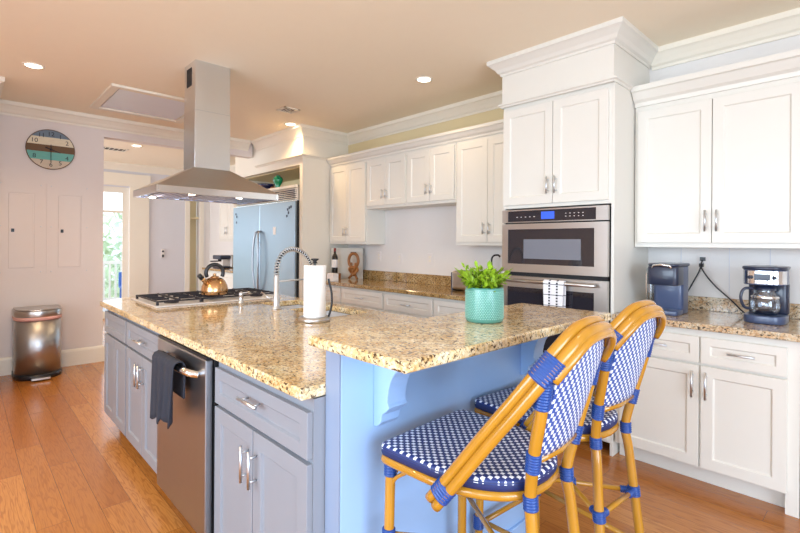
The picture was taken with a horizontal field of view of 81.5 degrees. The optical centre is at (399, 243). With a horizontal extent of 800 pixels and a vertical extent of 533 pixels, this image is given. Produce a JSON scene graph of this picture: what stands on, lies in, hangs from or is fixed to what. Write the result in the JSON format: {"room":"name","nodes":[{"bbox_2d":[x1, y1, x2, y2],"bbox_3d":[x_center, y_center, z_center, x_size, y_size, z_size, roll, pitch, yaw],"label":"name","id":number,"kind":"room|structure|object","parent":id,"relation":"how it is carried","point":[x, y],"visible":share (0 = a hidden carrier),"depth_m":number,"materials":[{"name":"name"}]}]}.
{"room":"kitchen","nodes":[
{"label":"kitchen","id":0,"kind":"room"},
{"bbox_2d":[0,114,252,357],"bbox_3d":[-4.116,-0.047,4.600,5.540,2.740,0.120,0,0,-43],"label":"wall","id":1,"kind":"structure","parent":0,"point":[79,295],"depth_m":5.02,"materials":[{"name":"paint"}]},
{"bbox_2d":[0,179,95,275],"bbox_3d":[-3.715,-0.159,4.885,0.863,0.970,0.016,0,0,-43],"label":"door","id":2,"kind":"structure","parent":1,"relation":"in","point":[68,207],"depth_m":4.89,"materials":[{"name":"paint"}]},
{"bbox_2d":[25,129,74,169],"bbox_3d":[-3.683,-0.989,4.896,0.422,0.422,0.032,0,0,-43],"label":"wall clock","id":3,"kind":"object","parent":1,"relation":"attached to","point":[46,148],"visible":1,"depth_m":4.89,"materials":[{"name":"multicoloured wood"}]},
{"bbox_2d":[0,345,104,375],"bbox_3d":[-4.756,1.230,3.990,3.783,0.178,0.138,0,0,-43],"label":"baseboard","id":4,"kind":"structure","parent":1,"relation":"attached to","point":[70,357],"depth_m":5.06,"materials":[{"name":"paint"}]},
{"bbox_2d":[0,99,250,150],"bbox_3d":[-4.058,-1.351,4.497,5.470,0.130,0.098,0,0,-43],"label":"trim","id":5,"kind":"structure","parent":1,"relation":"attached to","point":[9,108],"depth_m":5.13,"materials":[{"name":"paint"}]},
{"bbox_2d":[104,169,209,296],"bbox_3d":[-6.149,-0.060,7.253,6.230,2.740,0.190,0,0,-43],"label":"wall","id":6,"kind":"structure","parent":0,"point":[166,217],"depth_m":8.83,"materials":[{"name":"grey paint"}]},
{"bbox_2d":[103,172,150,318],"bbox_3d":[-5.484,0.035,7.793,2.320,2.560,0.140,0,0,-43],"label":"door frame","id":7,"kind":"structure","parent":6,"relation":"in","point":[135,211],"depth_m":8.37,"materials":[{"name":"paint"}]},
{"bbox_2d":[161,249,164,257],"bbox_3d":[-4.452,0.191,8.708,0.060,0.180,0.030,0,0,-43],"label":"wall switch","id":8,"kind":"object","parent":6,"relation":"attached to","point":[162,250],"visible":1,"depth_m":8.70,"materials":[{"name":"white plastic"}]},
{"bbox_2d":[104,161,234,174],"bbox_3d":[-5.217,-1.359,6.275,6.230,0.130,2.500,0,0,-43],"label":"trim","id":9,"kind":"structure","parent":6,"relation":"attached to","point":[110,165],"depth_m":8.41,"materials":[{"name":"paint"}]},
{"bbox_2d":[185,201,203,291],"bbox_3d":[-4.036,0.074,9.107,0.350,2.500,0.020,0,0,-43],"label":"trim","id":10,"kind":"structure","parent":6,"relation":"attached to","point":[187,203],"depth_m":9.03,"materials":[{"name":"paint"}]},
{"bbox_2d":[235,137,347,297],"bbox_3d":[-1.565,-0.030,6.447,0.675,2.740,1.880,0,0,-43],"label":"wall","id":11,"kind":"structure","parent":0,"point":[314,200],"depth_m":5.70,"materials":[{"name":"paint"}]},
{"bbox_2d":[246,167,299,186],"bbox_3d":[-1.530,-0.830,6.476,0.588,0.240,1.739,0,0,-43],"label":"wall niche","id":12,"kind":"object","parent":11,"relation":"in","point":[290,176],"visible":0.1,"depth_m":6.65,"materials":[{"name":"paint"}]},
{"bbox_2d":[254,153,327,167],"bbox_3d":[-1.435,-1.047,6.055,0.395,0.032,1.220,0,0,-43],"label":"trim","id":13,"kind":"structure","parent":11,"relation":"attached to","point":[301,154],"depth_m":5.71,"materials":[{"name":"paint"}]},
{"bbox_2d":[0,0,799,168],"bbox_3d":[-1.935,-1.442,2.806,6.430,0.080,12.350,0,0,-43],"label":"ceiling","id":14,"kind":"structure","parent":0,"point":[347,66],"depth_m":3.27,"materials":[{"name":"paint"}]},
{"bbox_2d":[22,62,44,69],"bbox_3d":[-2.902,-1.404,3.675,0.150,0.009,0.150,0,0,-43],"label":"recessed light","id":15,"kind":"object","parent":14,"relation":"in","point":[32,65],"visible":1,"depth_m":3.66,"materials":[{"name":"paint"}]},
{"bbox_2d":[104,146,128,151],"bbox_3d":[-4.295,-1.414,6.968,0.340,0.008,0.240,0,0,-43],"label":"ceiling vent","id":16,"kind":"object","parent":14,"relation":"in","point":[105,147],"visible":0.76,"depth_m":6.99,"materials":[{"name":"paint"}]},
{"bbox_2d":[89,83,183,123],"bbox_3d":[-2.537,-1.395,4.722,0.890,0.022,0.960,0,0,-43],"label":"attic hatch","id":17,"kind":"object","parent":14,"relation":"attached to","point":[122,99],"visible":0.74,"depth_m":4.64,"materials":[{"name":"paint"}]},
{"bbox_2d":[133,59,277,204],"bbox_3d":[-1.496,-0.872,3.618,0.900,1.056,0.580,0,0,-43],"label":"range hood","id":18,"kind":"object","parent":14,"relation":"attached to","point":[206,176],"visible":1,"depth_m":3.58,"materials":[{"name":"metal"}]},
{"bbox_2d":[187,67,191,87],"bbox_3d":[-1.645,-1.291,3.620,0.005,0.140,0.098,0,0,-43],"label":"chimney vent","id":19,"kind":"object","parent":18,"relation":"attached to","point":[189,69],"depth_m":3.61,"materials":[{"name":"black metal"}]},
{"bbox_2d":[276,106,299,113],"bbox_3d":[-1.171,-1.394,4.857,0.180,0.008,0.180,0,0,-43],"label":"ceiling vent","id":20,"kind":"object","parent":14,"relation":"in","point":[285,109],"visible":1,"depth_m":4.86,"materials":[{"name":"metal"}]},
{"bbox_2d":[284,122,296,125],"bbox_3d":[-1.282,-1.394,5.441,0.150,0.009,0.150,0,0,-43],"label":"recessed light","id":21,"kind":"object","parent":14,"relation":"in","point":[287,123],"visible":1,"depth_m":5.43,"materials":[{"name":"paint"}]},
{"bbox_2d":[415,76,432,82],"bbox_3d":[0.203,-1.384,3.928,0.150,0.009,0.150,0,0,-43],"label":"recessed light","id":22,"kind":"object","parent":14,"relation":"in","point":[422,79],"visible":1,"depth_m":3.91,"materials":[{"name":"paint"}]},
{"bbox_2d":[0,318,799,532],"bbox_3d":[-1.954,1.362,2.806,6.430,0.050,12.350,0,0,-43],"label":"floor","id":23,"kind":"structure","parent":0,"point":[66,466],"depth_m":2.56,"materials":[{"name":"brown wood"}]},
{"bbox_2d":[12,304,61,381],"bbox_3d":[-3.597,0.986,4.620,0.390,0.682,0.448,0,0,-43],"label":"trash can","id":24,"kind":"object","parent":23,"relation":"on","point":[36,335],"visible":1,"depth_m":4.51,"materials":[{"name":"metal"}]},
{"bbox_2d":[104,310,129,435],"bbox_3d":[-1.732,0.901,3.361,0.590,0.875,0.605,0,0,-43],"label":"base cabinet","id":25,"kind":"object","parent":23,"relation":"on","point":[115,324],"visible":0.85,"depth_m":3.13,"materials":[{"name":"grey wood"}]},
{"bbox_2d":[126,320,160,473],"bbox_3d":[-1.282,0.904,2.858,0.626,0.875,0.737,0,0,-43],"label":"base cabinet","id":26,"kind":"object","parent":23,"relation":"on","point":[141,430],"visible":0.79,"depth_m":2.68,"materials":[{"name":"grey wood"}]},
{"bbox_2d":[152,335,218,532],"bbox_3d":[-0.823,0.908,2.324,0.675,0.874,0.650,0,0,-43],"label":"dishwasher","id":27,"kind":"object","parent":23,"relation":"on","point":[185,450],"visible":0.38,"depth_m":2.01,"materials":[{"name":"metal"}]},
{"bbox_2d":[150,350,185,428],"bbox_3d":[-1.050,0.659,2.083,0.074,0.310,0.286,0,0,-43],"label":"dish towel","id":28,"kind":"object","parent":27,"relation":"hanging from","point":[165,380],"visible":0.97,"depth_m":2.07,"materials":[{"name":"grey fabric"}]},
{"bbox_2d":[204,270,232,288],"bbox_3d":[-2.679,0.895,7.671,0.597,0.875,1.380,0,0,-43],"label":"base cabinet","id":29,"kind":"object","parent":23,"relation":"on","point":[228,277],"visible":0.14,"depth_m":7.30,"materials":[{"name":"white wood"}]},
{"bbox_2d":[202,267,232,272],"bbox_3d":[-2.691,0.436,7.667,0.630,0.037,1.405,0,0,-43],"label":"countertop","id":30,"kind":"structure","parent":29,"relation":"on","point":[228,270],"depth_m":7.53,"materials":[{"name":"brown stone"}]},
{"bbox_2d":[210,255,232,267],"bbox_3d":[-2.964,0.308,7.934,0.502,0.215,0.360,0,0,-43],"label":"espresso machine","id":31,"kind":"object","parent":30,"relation":"on","point":[227,259],"visible":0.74,"depth_m":7.82,"materials":[{"name":"metal"}]},
{"bbox_2d":[233,184,299,296],"bbox_3d":[-1.633,0.315,6.387,0.753,2.050,1.737,0,0,-43],"label":"refrigerator","id":32,"kind":"object","parent":23,"relation":"on","point":[261,231],"visible":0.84,"depth_m":6.04,"materials":[{"name":"metal"}]},
{"bbox_2d":[258,183,274,188],"bbox_3d":[-1.814,-0.755,6.290,0.250,0.085,0.250,0,0,-43],"label":"bowl","id":33,"kind":"object","parent":32,"relation":"on","point":[265,185],"visible":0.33,"depth_m":6.20,"materials":[{"name":"blue ceramic"}]},
{"bbox_2d":[272,175,282,187],"bbox_3d":[-1.594,-0.799,6.057,0.140,0.175,0.140,0,0,-43],"label":"vase","id":34,"kind":"object","parent":32,"relation":"on","point":[277,180],"visible":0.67,"depth_m":6.01,"materials":[{"name":"green glass"}]},
{"bbox_2d":[214,362,325,532],"bbox_3d":[-0.323,0.910,1.844,0.626,0.875,0.715,0,0,-43],"label":"base cabinet","id":35,"kind":"object","parent":23,"relation":"on","point":[269,471],"visible":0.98,"depth_m":1.60,"materials":[{"name":"grey wood"}]},
{"bbox_2d":[326,285,341,304],"bbox_3d":[-0.680,0.908,5.532,0.633,0.875,0.665,0,0,-43],"label":"base cabinet","id":36,"kind":"object","parent":23,"relation":"on","point":[336,290],"visible":0.07,"depth_m":5.18,"materials":[{"name":"white wood"}]},
{"bbox_2d":[326,278,464,300],"bbox_3d":[0.047,0.454,4.772,0.630,0.037,2.765,0,0,-43],"label":"countertop","id":37,"kind":"structure","parent":36,"relation":"on","point":[436,291],"depth_m":4.59,"materials":[{"name":"brown stone"}]},
{"bbox_2d":[327,273,337,280],"bbox_3d":[-0.773,0.387,5.327,0.080,0.085,0.120,0,0,-43],"label":"box","id":38,"kind":"object","parent":37,"relation":"on","point":[332,276],"visible":0.96,"depth_m":5.29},
{"bbox_2d":[331,248,362,278],"bbox_3d":[-0.654,0.244,5.722,0.417,0.372,0.017,0,0,16],"label":"board","id":39,"kind":"object","parent":37,"relation":"on","point":[342,253],"visible":0.67,"depth_m":5.72,"materials":[{"name":"white"}]},
{"bbox_2d":[347,252,359,279],"bbox_3d":[-0.552,0.268,5.531,0.178,0.327,0.086,0,0,39],"label":"wooden sculpture","id":40,"kind":"object","parent":37,"relation":"on","point":[353,270],"visible":1,"depth_m":5.51,"materials":[{"name":"brown wood"}]},
{"bbox_2d":[451,270,481,289],"bbox_3d":[0.631,0.345,4.264,0.180,0.187,0.345,0,0,-43],"label":"toaster","id":41,"kind":"object","parent":37,"relation":"on","point":[456,284],"visible":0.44,"depth_m":4.25,"materials":[{"name":"metal"}]},
{"bbox_3d":[-0.793,0.396,5.639,0.100,0.066,0.120,0,0,-43],"label":"stand","id":42,"kind":"object","parent":37,"relation":"on","visible":0},
{"bbox_2d":[332,248,337,272],"bbox_3d":[-0.792,0.209,5.639,0.076,0.306,0.076,0,0,-43],"label":"wine bottle","id":43,"kind":"object","parent":42,"relation":"on","point":[334,256],"visible":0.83,"depth_m":5.61,"materials":[{"name":"black glass"}]},
{"bbox_2d":[341,286,383,311],"bbox_3d":[-0.210,0.911,5.034,0.633,0.875,0.705,0,0,-43],"label":"drawer","id":44,"kind":"object","parent":23,"relation":"on","point":[354,297],"visible":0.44,"depth_m":4.82,"materials":[{"name":"white wood"}]},
{"bbox_2d":[384,292,434,317],"bbox_3d":[0.263,0.914,4.534,0.633,0.875,0.670,0,0,-43],"label":"drawer","id":45,"kind":"object","parent":23,"relation":"on","point":[417,306],"visible":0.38,"depth_m":4.32,"materials":[{"name":"white wood"}]},
{"bbox_2d":[325,337,546,532],"bbox_3d":[0.255,0.833,1.693,1.065,1.038,0.293,0,0,-43],"label":"kitchen island base","id":46,"kind":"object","parent":23,"relation":"on","point":[368,405],"depth_m":1.49,"materials":[{"name":"blue paint"}]},
{"bbox_2d":[308,303,610,373],"bbox_3d":[0.293,0.296,1.649,1.175,0.031,0.424,0,0,-43],"label":"countertop","id":47,"kind":"structure","parent":46,"relation":"on","point":[409,346],"depth_m":1.40,"materials":[{"name":"beige stone"}]},
{"bbox_2d":[454,260,512,323],"bbox_3d":[0.300,0.170,1.676,0.227,0.221,0.208,0,0,-43],"label":"potted plant","id":48,"kind":"object","parent":47,"relation":"on","point":[484,303],"visible":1,"depth_m":1.63,"materials":[{"name":"green plant"}]},
{"bbox_2d":[434,298,464,315],"bbox_3d":[0.738,0.917,4.031,0.633,0.875,0.715,0,0,-43],"label":"base cabinet","id":49,"kind":"object","parent":23,"relation":"on","point":[441,306],"visible":0.07,"depth_m":3.98,"materials":[{"name":"white wood"}]},
{"bbox_2d":[381,315,616,532],"bbox_3d":[0.288,0.767,1.342,0.595,1.173,0.494,0,0,44],"label":"bar stool","id":50,"kind":"object","parent":23,"relation":"on","point":[466,454],"visible":1,"depth_m":1.19,"materials":[{"name":"wicker"}]},
{"bbox_2d":[473,300,666,532],"bbox_3d":[0.624,0.769,1.700,0.494,1.173,0.595,0,0,-39],"label":"bar stool","id":51,"kind":"object","parent":23,"relation":"on","point":[636,327],"visible":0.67,"depth_m":1.54,"materials":[{"name":"wicker"}]},
{"bbox_2d":[487,16,657,456],"bbox_3d":[1.260,-0.012,3.431,0.715,2.740,1.005,0,0,-43],"label":"oven tower","id":52,"kind":"object","parent":23,"relation":"on","point":[568,106],"visible":0.61,"depth_m":3.15,"materials":[{"name":"white wood"}]},
{"bbox_2d":[502,205,610,388],"bbox_3d":[1.230,0.347,3.406,0.629,1.182,0.789,0,0,-43],"label":"wall oven","id":53,"kind":"object","parent":52,"relation":"in","point":[572,245],"visible":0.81,"depth_m":3.18,"materials":[{"name":"metal"}]},
{"bbox_2d":[543,279,565,307],"bbox_3d":[1.048,0.373,3.154,0.044,0.247,0.150,0,0,-43],"label":"hand towel","id":54,"kind":"object","parent":53,"relation":"hanging from","point":[554,291],"visible":0.77,"depth_m":3.13,"materials":[{"name":"white fabric"}]},
{"bbox_2d":[615,326,799,517],"bbox_3d":[1.873,0.925,2.809,0.663,0.875,0.890,0,0,-43],"label":"base cabinet","id":55,"kind":"object","parent":23,"relation":"on","point":[722,410],"visible":0.83,"depth_m":2.52,"materials":[{"name":"white wood"}]},
{"bbox_2d":[612,309,799,341],"bbox_3d":[2.175,0.468,2.503,0.655,0.037,1.765,0,0,-43],"label":"countertop","id":56,"kind":"structure","parent":55,"relation":"on","point":[704,320],"depth_m":2.56,"materials":[{"name":"beige stone"}]},
{"bbox_2d":[646,262,689,315],"bbox_3d":[1.710,0.286,2.991,0.322,0.319,0.220,0,0,-43],"label":"pod coffee maker","id":57,"kind":"object","parent":56,"relation":"on","point":[666,282],"visible":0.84,"depth_m":2.92,"materials":[{"name":"plastic"}]},
{"bbox_2d":[663,308,682,315],"bbox_3d":[1.674,0.430,2.928,0.140,0.030,0.170,0,0,-43],"label":"drip tray","id":58,"kind":"object","parent":57,"relation":"on","point":[668,311],"depth_m":2.86,"materials":[{"name":"plastic"}]},
{"bbox_2d":[688,263,703,291],"bbox_3d":[1.935,0.289,3.106,0.204,0.309,0.060,0,0,-15],"label":"power cord","id":59,"kind":"object","parent":57,"relation":"attached to","point":[699,263],"visible":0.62,"depth_m":3.11,"materials":[{"name":"black plastic"}]},
{"bbox_2d":[739,265,790,324],"bbox_3d":[2.088,0.289,2.649,0.265,0.318,0.209,0,0,-43],"label":"drip coffee maker","id":60,"kind":"object","parent":56,"relation":"on","point":[769,286],"visible":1,"depth_m":2.61,"materials":[{"name":"plastic"}]},
{"bbox_2d":[700,257,744,312],"bbox_3d":[2.107,0.270,2.939,0.056,0.353,0.408,0,0,-27],"label":"power cord","id":61,"kind":"object","parent":60,"relation":"attached to","point":[702,259],"visible":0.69,"depth_m":3.03,"materials":[{"name":"black plastic"}]},
{"bbox_3d":[-0.586,0.909,2.982,0.545,0.875,2.730,0,0,-43],"label":"cabinet","id":62,"kind":"object","parent":23,"relation":"on","visible":0},
{"bbox_2d":[100,289,419,400],"bbox_3d":[-0.853,0.448,2.856,1.220,0.037,2.922,0,0,-43],"label":"countertop","id":63,"kind":"structure","parent":62,"relation":"on","point":[269,346],"depth_m":2.28,"materials":[{"name":"beige stone"}]},
{"bbox_2d":[131,288,280,307],"bbox_3d":[-1.480,0.404,3.578,0.910,0.044,0.630,0,0,-43],"label":"cooktop","id":64,"kind":"object","parent":63,"relation":"in","point":[174,299],"visible":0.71,"depth_m":3.40,"materials":[{"name":"metal"}]},
{"bbox_2d":[197,263,227,294],"bbox_3d":[-1.412,0.263,3.470,0.242,0.236,0.192,0,0,-43],"label":"tea kettle","id":65,"kind":"object","parent":64,"relation":"on","point":[214,285],"visible":1,"depth_m":3.43,"materials":[{"name":"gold metal"}]},
{"bbox_2d":[238,292,250,302],"bbox_3d":[-1.120,0.388,3.348,0.099,0.080,0.042,0,0,-43],"label":"soap dispenser","id":66,"kind":"object","parent":63,"relation":"on","point":[240,293],"visible":1,"depth_m":3.32,"materials":[{"name":"silver metal"}]},
{"bbox_2d":[261,247,312,309],"bbox_3d":[-0.750,0.226,3.153,0.342,0.408,0.154,0,0,-43],"label":"faucet","id":67,"kind":"object","parent":63,"relation":"on","point":[276,298],"visible":0.92,"depth_m":3.04,"materials":[{"name":"silver metal"}]},
{"bbox_2d":[281,305,348,316],"bbox_3d":[-0.601,0.528,3.124,0.313,0.116,0.848,0,0,-43],"label":"sink","id":68,"kind":"object","parent":63,"relation":"in","point":[333,314],"visible":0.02,"depth_m":3.23,"materials":[{"name":"metal"}]},
{"bbox_2d":[298,258,332,323],"bbox_3d":[-0.474,0.258,2.581,0.176,0.348,0.176,0,0,-43],"label":"paper towel holder","id":69,"kind":"object","parent":63,"relation":"on","point":[301,319],"visible":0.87,"depth_m":2.54,"materials":[{"name":"metal"}]},
{"bbox_2d":[303,265,325,317],"bbox_3d":[-0.474,0.263,2.581,0.122,0.283,0.122,0,0,-43],"label":"paper towel roll","id":70,"kind":"object","parent":69,"relation":"on","point":[314,303],"visible":0.99,"depth_m":2.53,"materials":[{"name":"white paper"}]},
{"bbox_2d":[210,35,799,303],"bbox_3d":[0.354,-0.018,4.979,0.104,2.740,12.350,0,0,-43],"label":"wall","id":71,"kind":"structure","parent":0,"point":[415,233],"depth_m":4.56,"materials":[{"name":"white paint"}]},
{"bbox_2d":[219,203,234,241],"bbox_3d":[-2.615,-0.547,7.805,0.333,1.040,1.500,0,0,-43],"label":"upper cabinet","id":72,"kind":"object","parent":71,"relation":"attached to","point":[225,210],"visible":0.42,"depth_m":8.02,"materials":[{"name":"white wood"}]},
{"bbox_2d":[329,159,384,243],"bbox_3d":[-0.542,-0.501,5.613,0.333,1.025,0.725,0,0,-43],"label":"upper cabinet","id":73,"kind":"object","parent":71,"relation":"attached to","point":[351,222],"visible":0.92,"depth_m":5.46,"materials":[{"name":"white wood"}]},
{"bbox_2d":[326,119,503,166],"bbox_3d":[0.054,-0.996,4.773,0.069,0.092,2.760,0,0,-43],"label":"crown molding","id":74,"kind":"structure","parent":73,"relation":"attached to","point":[494,127],"depth_m":4.56,"materials":[{"name":"white wood"}]},
{"bbox_2d":[251,90,501,150],"bbox_3d":[-0.403,-1.328,5.165,0.760,0.130,3.930,0,0,-43],"label":"trim","id":75,"kind":"structure","parent":71,"relation":"attached to","point":[487,102],"depth_m":5.35,"materials":[{"name":"paint"}]},
{"bbox_2d":[367,151,424,209],"bbox_3d":[-0.067,-0.698,5.112,0.333,0.625,0.653,0,0,-43],"label":"upper cabinet","id":76,"kind":"object","parent":71,"relation":"attached to","point":[386,175],"visible":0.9,"depth_m":5.00,"materials":[{"name":"white wood"}]},
{"bbox_2d":[427,253,432,264],"bbox_3d":[0.318,0.167,4.940,0.008,0.116,0.072,0,0,-43],"label":"wall outlet","id":77,"kind":"object","parent":71,"relation":"attached to","point":[429,256],"visible":1,"depth_m":4.93,"materials":[{"name":"paint"}]},
{"bbox_2d":[407,142,456,207],"bbox_3d":[0.383,-0.695,4.637,0.333,0.625,0.648,0,0,-43],"label":"upper cabinet","id":78,"kind":"object","parent":71,"relation":"attached to","point":[431,171],"visible":0.82,"depth_m":4.53,"materials":[{"name":"white wood"}]},
{"bbox_2d":[363,270,501,285],"bbox_3d":[0.269,0.384,4.981,0.020,0.104,2.765,0,0,-43],"label":"backsplash","id":79,"kind":"structure","parent":71,"relation":"attached to","point":[442,280],"depth_m":5.14,"materials":[{"name":"brown stone"}]},
{"bbox_2d":[456,133,502,245],"bbox_3d":[0.857,-0.492,4.134,0.333,1.025,0.725,0,0,-43],"label":"upper cabinet","id":80,"kind":"object","parent":71,"relation":"attached to","point":[479,189],"visible":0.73,"depth_m":4.11,"materials":[{"name":"white wood"}]},
{"bbox_2d":[697,254,709,270],"bbox_3d":[2.039,0.128,3.120,0.008,0.116,0.072,0,0,-43],"label":"wall outlet","id":81,"kind":"object","parent":71,"relation":"attached to","point":[706,267],"visible":0.86,"depth_m":3.11,"materials":[{"name":"paint"}]},
{"bbox_2d":[635,76,799,248],"bbox_3d":[2.001,-0.485,2.924,0.333,1.025,0.905,0,0,-43],"label":"upper cabinet","id":82,"kind":"object","parent":71,"relation":"attached to","point":[721,169],"visible":0.95,"depth_m":2.80,"materials":[{"name":"white wood"}]},
{"bbox_2d":[651,7,799,70],"bbox_3d":[3.134,-1.305,1.916,0.085,0.130,3.890,0,0,-43],"label":"trim","id":83,"kind":"structure","parent":71,"relation":"attached to","point":[786,24],"depth_m":2.98,"materials":[{"name":"paint"}]},
{"bbox_2d":[681,247,770,297],"bbox_3d":[2.262,0.195,2.888,0.003,0.328,0.914,0,0,-43],"label":"trim","id":84,"kind":"structure","parent":71,"relation":"attached to","point":[681,247],"depth_m":3.01,"materials":[{"name":"grey paint"}]},
{"bbox_2d":[688,295,799,318],"bbox_3d":[2.406,0.405,2.722,0.020,0.090,1.765,0,0,-43],"label":"backsplash","id":85,"kind":"structure","parent":71,"relation":"attached to","point":[694,302],"depth_m":3.03,"materials":[{"name":"beige stone"}]},
{"bbox_3d":[2.622,-0.481,2.267,0.333,1.025,0.896,0,0,-43],"label":"upper cabinet","id":86,"kind":"object","parent":71,"relation":"attached to","visible":0},
{"bbox_2d":[631,49,799,107],"bbox_3d":[2.202,-0.983,2.493,0.082,0.125,1.805,0,0,-43],"label":"crown molding","id":87,"kind":"structure","parent":86,"relation":"attached to","point":[784,65],"depth_m":2.78,"materials":[{"name":"white wood"}]},
{"label":"outside","id":88,"kind":"structure","parent":0,"visible":0},
{"bbox_3d":[-6.100,1.361,9.352,8.000,0.060,2.840,0,0,-43],"label":"deck","id":89,"kind":"object","parent":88,"visible":0},
{"bbox_2d":[103,261,121,300],"bbox_3d":[-6.341,0.819,9.974,6.500,1.020,0.120,0,0,-43],"label":"deck railing","id":90,"kind":"object","parent":89,"relation":"on","point":[104,262],"visible":0.14,"depth_m":10.03,"materials":[{"name":"paint"}]},
{"bbox_2d":[118,272,121,297],"bbox_3d":[-5.484,0.965,9.547,0.440,0.740,0.500,0,0,-43],"label":"deck chair","id":91,"kind":"object","parent":89,"relation":"on","point":[119,273],"visible":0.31,"depth_m":9.56,"materials":[{"name":"blue fabric"}]},
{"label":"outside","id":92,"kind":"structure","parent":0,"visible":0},
{"bbox_2d":[105,280,119,297],"bbox_3d":[-24.900,4.214,26.302,60.000,0.050,47.600,0,0,-43],"label":"ground","id":93,"kind":"structure","parent":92,"point":[118,290],"depth_m":41.98,"materials":[{"name":"green plant"}]},
{"bbox_2d":[103,232,113,284],"bbox_3d":[-13.979,1.551,19.799,3.317,5.434,3.311,0,0,-43],"label":"tree","id":94,"kind":"object","parent":93,"relation":"on","point":[104,241],"visible":0.02,"depth_m":20.64,"materials":[{"name":"green plant"}]},
{"bbox_2d":[103,213,121,296],"bbox_3d":[-10.510,1.357,18.841,3.365,5.866,3.479,0,0,-43],"label":"tree","id":95,"kind":"object","parent":93,"relation":"on","point":[118,238],"visible":0.15,"depth_m":18.06,"materials":[{"name":"green plant"}]},
{"bbox_3d":[-4.176,-0.047,3.881,1.065,2.740,0.839,0,0,-43],"label":"wall","id":96,"kind":"structure","parent":0,"visible":0},
{"bbox_2d":[0,76,4,96],"bbox_3d":[-4.051,-1.351,3.829,1.163,0.130,0.798,0,0,-43],"label":"trim","id":97,"kind":"structure","parent":96,"relation":"attached to","point":[2,79],"depth_m":3.96,"materials":[{"name":"paint"}]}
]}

